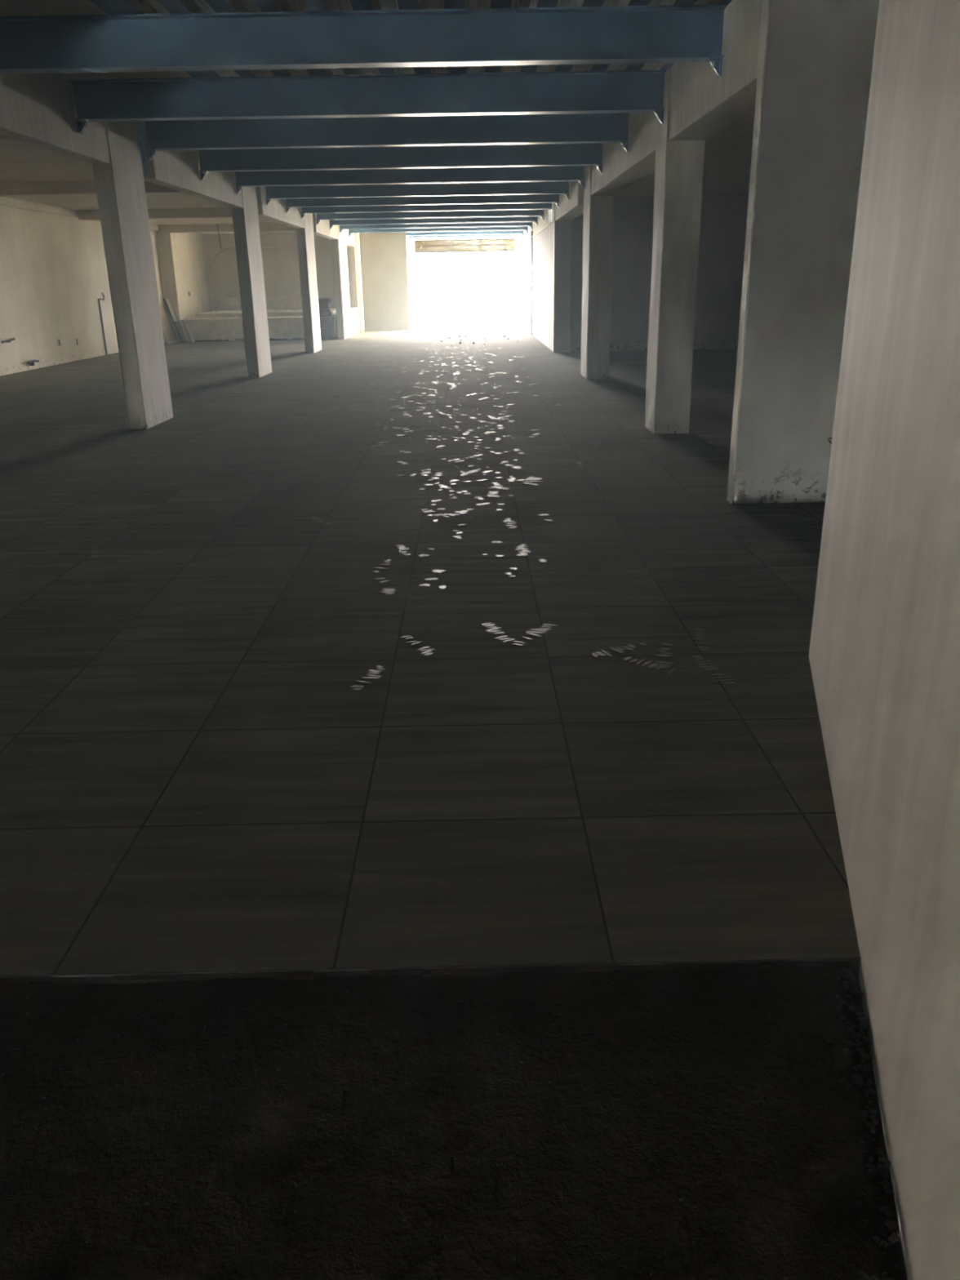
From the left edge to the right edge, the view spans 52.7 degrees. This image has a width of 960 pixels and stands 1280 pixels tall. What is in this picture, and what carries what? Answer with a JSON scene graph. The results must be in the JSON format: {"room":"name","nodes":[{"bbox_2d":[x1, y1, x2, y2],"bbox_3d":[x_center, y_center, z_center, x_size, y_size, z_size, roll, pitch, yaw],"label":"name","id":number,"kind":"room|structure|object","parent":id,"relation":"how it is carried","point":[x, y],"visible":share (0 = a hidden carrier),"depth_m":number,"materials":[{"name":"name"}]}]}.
{"room":"empty warehouse","nodes":[
{"label":"empty warehouse","id":0,"kind":"room"},
{"bbox_2d":[0,204,210,375],"bbox_3d":[-8.556,-4.781,12.631,0.200,3.330,39.200,-1,20,0],"label":"wall","id":1,"kind":"structure","parent":0,"point":[54,273],"depth_m":19.68,"materials":[{"name":"beige paint"}]},
{"bbox_2d":[1,337,15,343],"bbox_3d":[-8.444,-5.345,17.306,0.090,0.070,0.482,-1,20,0],"label":"tap","id":2,"kind":"object","parent":1,"relation":"attached to","point":[9,340],"visible":1,"depth_m":17.31,"materials":[{"name":"black metal"}]},
{"bbox_2d":[26,360,39,365],"bbox_3d":[-8.446,-5.236,18.299,0.092,0.107,0.454,-1,20,0],"label":"stub","id":3,"kind":"object","parent":1,"relation":"attached to","point":[31,362],"visible":1,"depth_m":18.26,"materials":[{"name":"black metal"}]},
{"bbox_2d":[0,196,158,231],"bbox_3d":[-8.413,-5.239,10.273,0.080,0.138,33.090,-1,20,0],"label":"trim","id":4,"kind":"structure","parent":1,"relation":"attached to","point":[8,202],"depth_m":18.72,"materials":[{"name":"beige paint"}]},
{"bbox_2d":[97,293,107,355],"bbox_3d":[-8.528,-7.189,22.048,0.036,1.330,0.372,-1,20,0],"label":"pipe","id":5,"kind":"object","parent":1,"relation":"attached to","point":[102,293],"visible":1,"depth_m":21.91,"materials":[{"name":"metal"}]},
{"bbox_2d":[0,142,296,234],"bbox_3d":[-6.150,-6.096,12.065,4.656,0.150,38.995,-1,20,0],"label":"ceiling","id":6,"kind":"structure","parent":0,"point":[19,161],"depth_m":14.54,"materials":[{"name":"concrete"}]},
{"bbox_2d":[0,135,20,142],"bbox_3d":[-6.074,-4.949,9.444,4.579,0.189,0.285,-1,20,0],"label":"cross beam","id":7,"kind":"structure","parent":6,"relation":"attached to","point":[2,139],"depth_m":9.46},
{"bbox_2d":[0,180,183,196],"bbox_3d":[-6.139,-7.007,15.026,4.575,0.189,0.285,-1,20,0],"label":"cross beam","id":8,"kind":"structure","parent":6,"relation":"attached to","point":[58,188],"depth_m":14.90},
{"bbox_2d":[77,207,261,220],"bbox_3d":[-6.207,-9.065,20.608,4.580,0.189,0.285,-1,20,0],"label":"cross beam","id":9,"kind":"structure","parent":6,"relation":"attached to","point":[220,212],"depth_m":20.48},
{"bbox_2d":[216,223,221,248],"bbox_3d":[-6.949,-10.741,25.806,0.053,0.621,0.033,-1,20,0],"label":"hanging cable","id":10,"kind":"object","parent":6,"relation":"hanging from","point":[216,224],"visible":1,"depth_m":25.80,"materials":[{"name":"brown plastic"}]},
{"bbox_2d":[155,222,296,233],"bbox_3d":[-6.311,-11.036,25.956,4.656,0.189,0.286,-1,20,0],"label":"cross beam","id":11,"kind":"structure","parent":6,"relation":"attached to","point":[272,227],"depth_m":25.83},
{"bbox_2d":[202,231,414,330],"bbox_3d":[-5.506,-12.061,32.366,6.370,3.230,3.200,-1,20,0],"label":"wall","id":12,"kind":"structure","parent":0,"point":[386,258],"depth_m":30.95,"materials":[{"name":"beige paint"}]},
{"bbox_2d":[0,0,192,79],"bbox_3d":[-3.207,-6.783,13.396,1.280,0.120,41.900,-1,20,0],"label":"ceiling","id":13,"kind":"structure","parent":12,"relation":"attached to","point":[7,7],"depth_m":6.40,"materials":[{"name":"concrete"}]},
{"bbox_2d":[413,238,516,253],"bbox_3d":[-0.504,-13.392,32.911,3.490,0.415,0.090,-1,20,0],"label":"header","id":14,"kind":"object","parent":12,"relation":"attached to","point":[473,245],"visible":1,"depth_m":32.89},
{"bbox_2d":[341,240,359,337],"bbox_3d":[-3.889,-10.462,28.936,0.190,2.550,4.380,-1,20,0],"label":"wall partition","id":15,"kind":"structure","parent":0,"point":[353,323],"depth_m":29.00,"materials":[{"name":"beige paint"}]},
{"bbox_2d":[340,229,355,244],"bbox_3d":[-3.917,-11.932,28.399,0.190,0.577,4.372,-1,20,0],"label":"girder","id":16,"kind":"object","parent":15,"relation":"on","point":[344,233],"visible":0.24,"depth_m":27.89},
{"bbox_2d":[354,232,364,332],"bbox_3d":[-3.788,-11.334,30.486,0.060,3.110,0.830,-1,20,0],"label":"concrete column","id":17,"kind":"structure","parent":15,"relation":"attached to","point":[357,235],"depth_m":30.35,"materials":[{"name":"beige paint"}]},
{"bbox_2d":[89,0,732,77],"bbox_3d":[-0.275,-6.920,13.593,4.590,0.144,42.300,-1,20,0],"label":"ceiling","id":18,"kind":"structure","parent":0,"point":[109,6],"depth_m":6.57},
{"bbox_2d":[0,4,726,78],"bbox_3d":[-0.951,-4.037,6.622,5.214,0.413,0.156,-1,20,0],"label":"steel beam","id":19,"kind":"structure","parent":18,"relation":"attached to","point":[682,33],"depth_m":6.59,"materials":[{"name":"blue metal"}]},
{"bbox_2d":[69,69,666,134],"bbox_3d":[-0.974,-4.771,8.611,5.214,0.413,0.156,-1,20,0],"label":"steel beam","id":20,"kind":"structure","parent":18,"relation":"attached to","point":[617,91],"depth_m":8.58,"materials":[{"name":"blue metal"}]},
{"bbox_2d":[144,112,629,160],"bbox_3d":[-0.997,-5.469,10.506,5.214,0.413,0.156,-1,20,0],"label":"steel beam","id":21,"kind":"structure","parent":18,"relation":"attached to","point":[573,128],"depth_m":10.48,"materials":[{"name":"blue metal"}]},
{"bbox_2d":[198,142,602,181],"bbox_3d":[-1.022,-6.227,12.561,5.214,0.413,0.156,-1,20,0],"label":"steel beam","id":22,"kind":"structure","parent":18,"relation":"attached to","point":[548,154],"depth_m":12.54,"materials":[{"name":"blue metal"}]},
{"bbox_2d":[235,165,584,194],"bbox_3d":[-1.045,-6.946,14.512,5.214,0.413,0.156,-1,20,0],"label":"steel beam","id":23,"kind":"structure","parent":18,"relation":"attached to","point":[560,173],"depth_m":14.51,"materials":[{"name":"blue metal"}]},
{"bbox_2d":[265,181,569,205],"bbox_3d":[-1.071,-7.732,16.642,5.214,0.413,0.156,-1,20,0],"label":"steel beam","id":24,"kind":"structure","parent":18,"relation":"attached to","point":[550,187],"depth_m":16.64,"materials":[{"name":"blue metal"}]},
{"bbox_2d":[285,194,559,213],"bbox_3d":[-1.093,-8.406,18.471,5.214,0.413,0.156,-1,20,0],"label":"steel beam","id":25,"kind":"structure","parent":18,"relation":"attached to","point":[526,198],"depth_m":18.47,"materials":[{"name":"blue metal"}]},
{"bbox_2d":[300,202,551,218],"bbox_3d":[-1.113,-9.029,20.160,5.214,0.413,0.156,-1,20,0],"label":"steel beam","id":26,"kind":"structure","parent":18,"relation":"attached to","point":[310,210],"depth_m":20.16,"materials":[{"name":"blue metal"}]},
{"bbox_2d":[316,209,544,224],"bbox_3d":[-1.137,-9.790,22.224,5.214,0.413,0.156,-1,20,0],"label":"steel beam","id":27,"kind":"structure","parent":18,"relation":"attached to","point":[502,213],"depth_m":22.23,"materials":[{"name":"blue metal"}]},
{"bbox_2d":[328,216,537,229],"bbox_3d":[-1.162,-10.551,24.288,5.214,0.413,0.156,-1,20,0],"label":"steel beam","id":28,"kind":"structure","parent":18,"relation":"attached to","point":[508,219],"depth_m":24.29,"materials":[{"name":"blue metal"}]},
{"bbox_2d":[339,222,533,233],"bbox_3d":[-1.185,-11.242,26.165,5.214,0.413,0.156,-1,20,0],"label":"steel beam","id":29,"kind":"structure","parent":18,"relation":"attached to","point":[496,224],"depth_m":26.18,"materials":[{"name":"blue metal"}]},
{"bbox_2d":[348,226,528,236],"bbox_3d":[-1.209,-11.986,28.182,5.214,0.413,0.156,-1,20,0],"label":"steel beam","id":30,"kind":"structure","parent":18,"relation":"attached to","point":[507,228],"depth_m":28.19,"materials":[{"name":"blue metal"}]},
{"bbox_2d":[405,230,524,237],"bbox_3d":[-0.474,-12.814,30.390,3.692,0.413,0.156,-1,20,0],"label":"steel beam","id":31,"kind":"structure","parent":18,"relation":"attached to","point":[499,232],"depth_m":30.39,"materials":[{"name":"blue metal"}]},
{"bbox_2d":[408,234,520,239],"bbox_3d":[-0.493,-13.384,31.939,3.692,0.413,0.156,-1,20,0],"label":"steel beam","id":32,"kind":"structure","parent":18,"relation":"attached to","point":[477,235],"depth_m":31.95,"materials":[{"name":"blue metal"}]},
{"bbox_2d":[0,324,884,1279],"bbox_3d":[-0.824,-4.713,17.065,15.700,0.120,37.300,-1,20,0],"label":"floor","id":33,"kind":"structure","parent":0,"point":[195,778],"depth_m":2.65,"materials":[{"name":"concrete"}]},
{"bbox_2d":[88,546,105,558],"bbox_3d":[-2.188,-0.498,5.527,0.131,0.005,0.234,0,20,2],"label":"print","id":34,"kind":"object","parent":33,"relation":"on","point":[93,552],"depth_m":5.53,"materials":[{"name":"paint"}]},
{"bbox_2d":[115,530,137,542],"bbox_3d":[-2.131,-0.626,5.870,0.069,0.005,0.283,0,20,2],"label":"print","id":35,"kind":"object","parent":33,"relation":"on","point":[131,531],"depth_m":5.87,"materials":[{"name":"paint"}]},
{"bbox_2d":[92,120,173,429],"bbox_3d":[-3.671,-3.878,10.240,0.198,3.130,0.986,-1,20,0],"label":"concrete column","id":36,"kind":"structure","parent":33,"relation":"on","point":[120,188],"depth_m":10.07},
{"bbox_2d":[0,73,110,164],"bbox_3d":[-3.597,-2.066,1.641,0.190,0.579,16.393,-1,20,0],"label":"girder","id":37,"kind":"object","parent":36,"relation":"attached to","point":[39,110],"visible":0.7,"depth_m":8.05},
{"bbox_2d":[136,120,147,176],"bbox_3d":[-3.735,-5.338,10.474,0.080,0.549,0.450,-1,20,0],"label":"block","id":38,"kind":"object","parent":36,"relation":"attached to","point":[139,122],"visible":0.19,"depth_m":10.61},
{"bbox_2d":[159,303,179,344],"bbox_3d":[-8.398,-8.444,25.911,0.320,1.004,1.150,-1,20,0],"label":"sheet","id":39,"kind":"object","parent":33,"relation":"on","point":[170,335],"visible":0.74,"depth_m":26.00,"materials":[{"name":"beige"}]},
{"bbox_2d":[155,225,183,342],"bbox_3d":[-8.433,-9.707,26.485,0.377,2.980,0.407,-1,20,0],"label":"concrete column","id":40,"kind":"structure","parent":33,"relation":"on","point":[166,241],"depth_m":26.23,"materials":[{"name":"beige paint"}]},
{"bbox_2d":[163,297,182,342],"bbox_3d":[-8.338,-8.719,26.448,0.375,1.148,0.314,-1,20,0],"label":"plank","id":41,"kind":"object","parent":33,"relation":"on","point":[166,301],"visible":0.73,"depth_m":26.33,"materials":[{"name":"brown wood"}]},
{"bbox_2d":[174,320,186,342],"bbox_3d":[-8.087,-8.326,26.203,0.210,0.570,0.270,-1,20,0],"label":"board","id":42,"kind":"object","parent":33,"relation":"on","point":[176,322],"visible":1,"depth_m":26.14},
{"bbox_2d":[182,320,195,342],"bbox_3d":[-7.969,-8.439,26.488,0.226,0.581,0.280,-1,20,0],"label":"board","id":43,"kind":"object","parent":33,"relation":"on","point":[184,322],"visible":1,"depth_m":26.43,"materials":[{"name":"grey wood"}]},
{"bbox_2d":[231,186,271,377],"bbox_3d":[-3.738,-5.943,15.841,0.197,3.130,1.088,-1,20,0],"label":"concrete column","id":44,"kind":"structure","parent":33,"relation":"on","point":[245,220],"depth_m":15.63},
{"bbox_2d":[141,120,243,208],"bbox_3d":[-3.730,-6.177,12.792,0.190,0.579,4.465,-1,20,0],"label":"girder","id":45,"kind":"object","parent":44,"relation":"attached to","point":[175,170],"visible":0.49,"depth_m":12.14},
{"bbox_2d":[180,295,337,342],"bbox_3d":[-6.306,-9.670,29.029,4.648,1.080,5.153,-1,20,0],"label":"wall","id":46,"kind":"structure","parent":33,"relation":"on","point":[284,314],"depth_m":26.79,"materials":[{"name":"beige concrete"}]},
{"bbox_2d":[296,213,321,353],"bbox_3d":[-3.806,-8.036,21.517,0.198,3.130,1.227,-1,20,0],"label":"concrete column","id":47,"kind":"structure","parent":33,"relation":"on","point":[305,237],"depth_m":21.25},
{"bbox_2d":[256,186,304,228],"bbox_3d":[-3.798,-8.254,18.426,0.190,0.579,4.414,-1,20,0],"label":"girder","id":48,"kind":"object","parent":47,"relation":"attached to","point":[275,211],"visible":0.48,"depth_m":17.80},
{"bbox_2d":[310,515,332,524],"bbox_3d":[-1.015,-0.764,6.191,0.170,0.005,0.232,0,20,2],"label":"print","id":49,"kind":"object","parent":33,"relation":"on","point":[315,517],"depth_m":6.21,"materials":[{"name":"paint"}]},
{"bbox_2d":[318,297,334,339],"bbox_3d":[-4.388,-8.868,26.780,0.742,1.068,0.530,-1,20,0],"label":"stub","id":50,"kind":"object","parent":33,"relation":"on","point":[327,332],"visible":0.56,"depth_m":26.58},
{"bbox_2d":[331,225,346,339],"bbox_3d":[-3.866,-9.880,26.518,0.197,3.130,0.567,-1,20,0],"label":"concrete column","id":51,"kind":"structure","parent":33,"relation":"on","point":[335,243],"depth_m":26.40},
{"bbox_2d":[312,213,337,239],"bbox_3d":[-3.864,-10.291,23.952,0.190,0.579,3.954,-1,20,0],"label":"girder","id":52,"kind":"object","parent":51,"relation":"attached to","point":[322,228],"visible":0.48,"depth_m":23.60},
{"bbox_2d":[350,665,385,689],"bbox_3d":[-0.428,0.143,3.706,0.109,0.005,0.236,0,20,2],"label":"print","id":53,"kind":"object","parent":33,"relation":"on","point":[358,686],"depth_m":3.71,"materials":[{"name":"paint"}]},
{"bbox_2d":[373,559,391,572],"bbox_3d":[-0.519,-0.397,5.172,0.071,0.005,0.237,0,20,2],"label":"print","id":54,"kind":"object","parent":33,"relation":"on","point":[387,562],"depth_m":5.19,"materials":[{"name":"paint"}]},
{"bbox_2d":[379,588,396,594],"bbox_3d":[-0.450,-0.237,4.736,0.077,0.005,0.082,0,20,2],"label":"print","id":55,"kind":"object","parent":33,"relation":"on","point":[389,589],"depth_m":4.75,"materials":[{"name":"paint"}]},
{"bbox_2d":[395,544,412,555],"bbox_3d":[-0.432,-0.506,5.466,0.110,0.005,0.233,0,20,2],"label":"print","id":56,"kind":"object","parent":33,"relation":"on","point":[402,548],"depth_m":5.49,"materials":[{"name":"paint"}]},
{"bbox_2d":[399,635,422,644],"bbox_3d":[-0.291,0.002,4.081,0.100,0.005,0.100,0,20,2],"label":"print","id":57,"kind":"object","parent":33,"relation":"on","point":[403,636],"depth_m":4.07,"materials":[{"name":"paint"}]},
{"bbox_2d":[410,468,431,475],"bbox_3d":[-0.463,-1.333,7.709,0.147,0.005,0.284,0,20,2],"label":"print","id":58,"kind":"object","parent":33,"relation":"on","point":[428,468],"depth_m":7.68,"materials":[{"name":"paint"}]},
{"bbox_2d":[0,960,848,986],"bbox_3d":[-1.242,0.760,2.120,4.108,0.028,0.020,-1,20,0],"label":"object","id":59,"kind":"structure","parent":33,"relation":"on","point":[577,970],"depth_m":2.12,"materials":[{"name":"concrete"}]},
{"bbox_2d":[413,382,437,390],"bbox_3d":[-0.783,-3.716,14.183,0.385,0.005,1.121,0,20,2],"label":"print","id":60,"kind":"object","parent":33,"relation":"on","point":[417,382],"depth_m":14.08,"materials":[{"name":"paint"}]},
{"bbox_2d":[417,646,433,655],"bbox_3d":[-0.222,0.045,3.960,0.064,0.005,0.094,0,20,2],"label":"print","id":61,"kind":"object","parent":33,"relation":"on","point":[425,653],"depth_m":3.96,"materials":[{"name":"paint"}]},
{"bbox_2d":[418,577,437,586],"bbox_3d":[-0.260,-0.291,4.874,0.083,0.005,0.128,0,20,2],"label":"print","id":62,"kind":"object","parent":33,"relation":"on","point":[428,579],"depth_m":4.84,"materials":[{"name":"paint"}]},
{"bbox_2d":[422,508,435,515],"bbox_3d":[-0.341,-0.838,6.360,0.085,0.005,0.195,0,20,2],"label":"print","id":63,"kind":"object","parent":33,"relation":"on","point":[425,508],"depth_m":6.38,"materials":[{"name":"paint"}]},
{"bbox_2d":[432,569,445,573],"bbox_3d":[-0.214,-0.357,5.050,0.065,0.005,0.047,0,20,2],"label":"print","id":64,"kind":"object","parent":33,"relation":"on","point":[434,571],"depth_m":5.06,"materials":[{"name":"paint"}]},
{"bbox_2d":[423,472,457,498],"bbox_3d":[-0.282,-1.153,7.212,0.272,0.005,0.965,0,20,2],"label":"print","id":65,"kind":"object","parent":33,"relation":"on","point":[434,477],"depth_m":7.24,"materials":[{"name":"paint"}]},
{"bbox_2d":[0,984,889,1263],"bbox_3d":[-0.219,0.954,1.528,1.942,0.008,1.187,-1,20,0],"label":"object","id":66,"kind":"structure","parent":33,"relation":"on","point":[294,1185],"depth_m":1.82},
{"bbox_2d":[435,360,456,367],"bbox_3d":[-0.640,-5.156,18.081,0.424,0.005,1.621,0,20,2],"label":"print","id":67,"kind":"object","parent":33,"relation":"on","point":[437,360],"depth_m":17.87,"materials":[{"name":"paint"}]},
{"bbox_2d":[436,508,472,517],"bbox_3d":[-0.166,-0.828,6.325,0.223,0.005,0.233,0,20,2],"label":"print","id":68,"kind":"object","parent":33,"relation":"on","point":[439,514],"depth_m":6.31,"materials":[{"name":"paint"}]},
{"bbox_2d":[453,529,462,538],"bbox_3d":[-0.134,-0.631,5.790,0.056,0.005,0.201,0,20,2],"label":"print","id":69,"kind":"object","parent":33,"relation":"on","point":[456,536],"depth_m":5.81,"materials":[{"name":"paint"}]},
{"bbox_2d":[453,429,473,440],"bbox_3d":[-0.162,-2.023,9.564,0.170,0.005,0.699,0,20,2],"label":"print","id":70,"kind":"object","parent":33,"relation":"on","point":[465,433],"depth_m":9.60,"materials":[{"name":"paint"}]},
{"bbox_2d":[413,238,518,326],"bbox_3d":[-0.475,-12.301,33.425,3.570,2.820,0.040,-1,20,0],"label":"gate","id":71,"kind":"object","parent":33,"relation":"on","point":[517,238],"visible":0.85,"depth_m":33.32,"materials":[{"name":"white metal"}]},
{"bbox_2d":[460,468,481,475],"bbox_3d":[-0.071,-1.328,7.677,0.155,0.005,0.274,0,20,2],"label":"print","id":72,"kind":"object","parent":33,"relation":"on","point":[474,470],"depth_m":7.68,"materials":[{"name":"paint"}]},
{"bbox_2d":[419,328,523,344],"bbox_3d":[-0.340,-8.591,27.342,3.123,0.058,8.706,-1,20,0],"label":"crumbs","id":73,"kind":"object","parent":33,"relation":"on","point":[512,329],"visible":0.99,"depth_m":26.75,"materials":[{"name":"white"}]},
{"bbox_2d":[474,496,489,505],"bbox_3d":[0.013,-0.958,6.668,0.105,0.005,0.268,0,20,2],"label":"print","id":74,"kind":"object","parent":33,"relation":"on","point":[476,496],"depth_m":6.59,"materials":[{"name":"paint"}]},
{"bbox_2d":[483,466,501,478],"bbox_3d":[0.096,-1.321,7.649,0.137,0.005,0.461,0,20,2],"label":"print","id":75,"kind":"object","parent":33,"relation":"on","point":[486,467],"depth_m":7.66,"materials":[{"name":"paint"}]},
{"bbox_2d":[488,482,509,497],"bbox_3d":[0.135,-1.089,7.018,0.149,0.005,0.503,0,20,2],"label":"print","id":76,"kind":"object","parent":33,"relation":"on","point":[496,486],"depth_m":7.08,"materials":[{"name":"paint"}]},
{"bbox_2d":[488,415,512,423],"bbox_3d":[0.222,-2.408,10.591,0.265,0.005,0.587,0,20,2],"label":"print","id":77,"kind":"object","parent":33,"relation":"on","point":[508,415],"depth_m":10.69,"materials":[{"name":"paint"}]},
{"bbox_2d":[482,622,525,645],"bbox_3d":[0.100,-0.025,4.137,0.181,0.005,0.279,0,20,2],"label":"print","id":78,"kind":"object","parent":33,"relation":"on","point":[494,627],"depth_m":4.15,"materials":[{"name":"paint"}]},
{"bbox_2d":[500,461,520,468],"bbox_3d":[0.250,-1.437,7.956,0.160,0.005,0.314,0,20,2],"label":"print","id":79,"kind":"object","parent":33,"relation":"on","point":[513,467],"depth_m":7.88,"materials":[{"name":"paint"}]},
{"bbox_2d":[504,518,516,528],"bbox_3d":[0.190,-0.727,6.033,0.070,0.005,0.242,0,20,2],"label":"print","id":80,"kind":"object","parent":33,"relation":"on","point":[507,519],"depth_m":6.08,"materials":[{"name":"paint"}]},
{"bbox_2d":[505,567,517,577],"bbox_3d":[0.163,-0.350,5.014,0.060,0.005,0.166,0,20,2],"label":"print","id":81,"kind":"object","parent":33,"relation":"on","point":[508,573],"depth_m":4.99,"materials":[{"name":"paint"}]},
{"bbox_2d":[515,543,530,555],"bbox_3d":[0.241,-0.505,5.431,0.078,0.005,0.248,0,20,2],"label":"print","id":82,"kind":"object","parent":33,"relation":"on","point":[523,553],"depth_m":5.41,"materials":[{"name":"paint"}]},
{"bbox_2d":[506,476,543,484],"bbox_3d":[0.341,-1.201,7.312,0.269,0.005,0.300,0,20,2],"label":"print","id":83,"kind":"object","parent":33,"relation":"on","point":[512,478],"depth_m":7.35,"materials":[{"name":"paint"}]},
{"bbox_2d":[531,231,533,334],"bbox_3d":[1.484,-9.867,26.850,0.130,2.700,0.055,-1,20,0],"label":"steel post","id":84,"kind":"object","parent":33,"relation":"on","point":[531,231],"visible":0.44,"depth_m":26.80,"materials":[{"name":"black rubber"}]},
{"bbox_2d":[522,623,558,639],"bbox_3d":[0.260,-0.035,4.156,0.155,0.005,0.195,0,20,2],"label":"print","id":85,"kind":"object","parent":33,"relation":"on","point":[544,626],"depth_m":4.16,"materials":[{"name":"paint"}]},
{"bbox_2d":[538,558,546,562],"bbox_3d":[0.338,-0.428,5.216,0.040,0.005,0.066,0,20,2],"label":"print","id":86,"kind":"object","parent":33,"relation":"on","point":[542,560],"depth_m":5.22,"materials":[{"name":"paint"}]},
{"bbox_2d":[551,202,571,352],"bbox_3d":[1.694,-7.596,20.061,0.350,3.130,0.348,-1,20,0],"label":"concrete column","id":87,"kind":"structure","parent":33,"relation":"on","point":[562,270],"depth_m":19.99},
{"bbox_2d":[555,181,583,220],"bbox_3d":[1.704,-7.994,17.458,0.340,0.579,4.254,-1,20,0],"label":"girder","id":88,"kind":"object","parent":87,"relation":"attached to","point":[573,208],"visible":0.48,"depth_m":16.91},
{"bbox_2d":[580,165,613,379],"bbox_3d":[1.761,-5.588,14.615,0.348,3.130,0.857,-1,20,0],"label":"concrete column","id":89,"kind":"structure","parent":33,"relation":"on","point":[598,210],"depth_m":14.36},
{"bbox_2d":[591,112,657,195],"bbox_3d":[1.777,-5.740,11.345,0.340,0.579,5.165,-1,20,0],"label":"girder","id":90,"kind":"object","parent":89,"relation":"attached to","point":[620,169],"visible":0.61,"depth_m":10.79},
{"bbox_2d":[591,648,612,657],"bbox_3d":[0.489,0.053,3.905,0.075,0.005,0.083,0,20,2],"label":"print","id":91,"kind":"object","parent":33,"relation":"on","point":[599,653],"depth_m":3.89,"materials":[{"name":"paint"}]},
{"bbox_2d":[608,644,635,653],"bbox_3d":[0.581,0.035,3.949,0.105,0.005,0.093,0,20,2],"label":"print","id":92,"kind":"object","parent":33,"relation":"on","point":[632,646],"depth_m":3.95,"materials":[{"name":"paint"}]},
{"bbox_2d":[623,656,675,674],"bbox_3d":[0.662,0.098,3.775,0.187,0.005,0.182,0,20,2],"label":"print","id":93,"kind":"object","parent":33,"relation":"on","point":[651,665],"depth_m":3.78,"materials":[{"name":"paint"}]},
{"bbox_2d":[654,643,673,656],"bbox_3d":[0.747,0.040,3.929,0.091,0.005,0.140,0,20,2],"label":"print","id":94,"kind":"object","parent":33,"relation":"on","point":[664,648],"depth_m":3.92,"materials":[{"name":"paint"}]},
{"bbox_2d":[644,65,705,434],"bbox_3d":[1.827,-3.559,9.112,0.347,3.130,0.527,-1,20,0],"label":"concrete column","id":95,"kind":"structure","parent":33,"relation":"on","point":[679,164],"depth_m":8.97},
{"bbox_2d":[667,0,762,140],"bbox_3d":[1.829,-4.140,7.004,0.340,0.579,3.020,-1,20,0],"label":"girder","id":96,"kind":"object","parent":95,"relation":"attached to","point":[702,104],"visible":0.63,"depth_m":6.87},
{"bbox_2d":[693,628,711,650],"bbox_3d":[0.924,-0.002,4.035,0.081,0.005,0.256,0,20,2],"label":"print","id":97,"kind":"object","parent":33,"relation":"on","point":[697,638],"depth_m":4.04,"materials":[{"name":"paint"}]},
{"bbox_2d":[690,655,735,684],"bbox_3d":[0.899,0.113,3.723,0.128,0.005,0.286,0,20,2],"label":"print","id":98,"kind":"object","parent":33,"relation":"on","point":[697,656],"depth_m":3.73,"materials":[{"name":"paint"}]},
{"bbox_2d":[413,298,519,325],"bbox_3d":[-0.686,-20.446,59.763,60.000,0.120,53.700,-1,20,0],"label":"floor","id":99,"kind":"structure","parent":0,"point":[471,312],"depth_m":49.65,"materials":[{"name":"concrete"}]},
{"bbox_2d":[519,222,553,350],"bbox_3d":[1.542,-10.140,26.965,0.202,3.130,15.021,-1,20,0],"label":"wall","id":100,"kind":"structure","parent":0,"point":[543,242],"depth_m":24.71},
{"bbox_2d":[532,220,554,237],"bbox_3d":[1.550,-9.723,22.974,0.182,0.030,7.200,-1,20,0],"label":"trim","id":101,"kind":"structure","parent":100,"relation":"on","point":[553,221],"depth_m":22.26,"materials":[{"name":"beige paint"}]},
{"bbox_2d":[532,202,552,235],"bbox_3d":[1.538,-10.320,23.740,0.160,0.557,5.452,-1,20,0],"label":"girder","id":102,"kind":"object","parent":101,"relation":"on","point":[548,213],"visible":0.25,"depth_m":22.40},
{"bbox_2d":[551,202,553,221],"bbox_3d":[1.614,-9.123,20.478,0.060,0.549,1.460,-1,20,0],"label":"block","id":103,"kind":"object","parent":101,"relation":"on","point":[553,202],"visible":0.02,"depth_m":20.99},
{"bbox_2d":[569,194,748,351],"bbox_3d":[4.319,-7.739,20.035,5.270,3.330,0.150,-1,20,0],"label":"wall","id":104,"kind":"structure","parent":0,"point":[723,220],"depth_m":20.01,"materials":[{"name":"grey paint"}]},
{"bbox_2d":[613,110,755,196],"bbox_3d":[4.360,-6.872,13.667,4.883,0.150,42.300,-1,20,0],"label":"ceiling","id":105,"kind":"structure","parent":0,"point":[728,152],"depth_m":14.45,"materials":[{"name":"concrete"}]},
{"bbox_2d":[733,0,879,503],"bbox_3d":[2.490,-2.409,5.963,1.673,3.130,0.124,-1,20,0],"label":"concrete column","id":106,"kind":"structure","parent":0,"point":[820,56],"depth_m":5.89,"materials":[{"name":"grey paint"}]},
{"bbox_2d":[726,0,770,504],"bbox_3d":[1.647,-2.386,5.956,0.012,3.120,0.120,-1,20,0],"label":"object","id":107,"kind":"structure","parent":106,"relation":"attached to","point":[766,3],"depth_m":5.92,"materials":[{"name":"beige paint"}]},
{"bbox_2d":[838,977,907,1279],"bbox_3d":[-0.501,2.186,-1.465,15.500,0.150,7.750,-1,20,0],"label":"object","id":108,"kind":"structure","parent":0,"point":[895,1255],"depth_m":1.73,"materials":[{"name":"concrete"}]},
{"bbox_2d":[813,968,899,1279],"bbox_3d":[0.514,1.094,1.161,0.113,0.018,2.284,4,21,14],"label":"rubble","id":109,"kind":"object","parent":108,"relation":"on","point":[886,1211],"visible":0.95,"depth_m":1.76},
{"bbox_2d":[808,0,959,1279],"bbox_3d":[0.144,0.211,-1.242,0.187,3.580,9.906,4,21,14],"label":"wall","id":110,"kind":"structure","parent":0,"point":[884,651],"depth_m":1.92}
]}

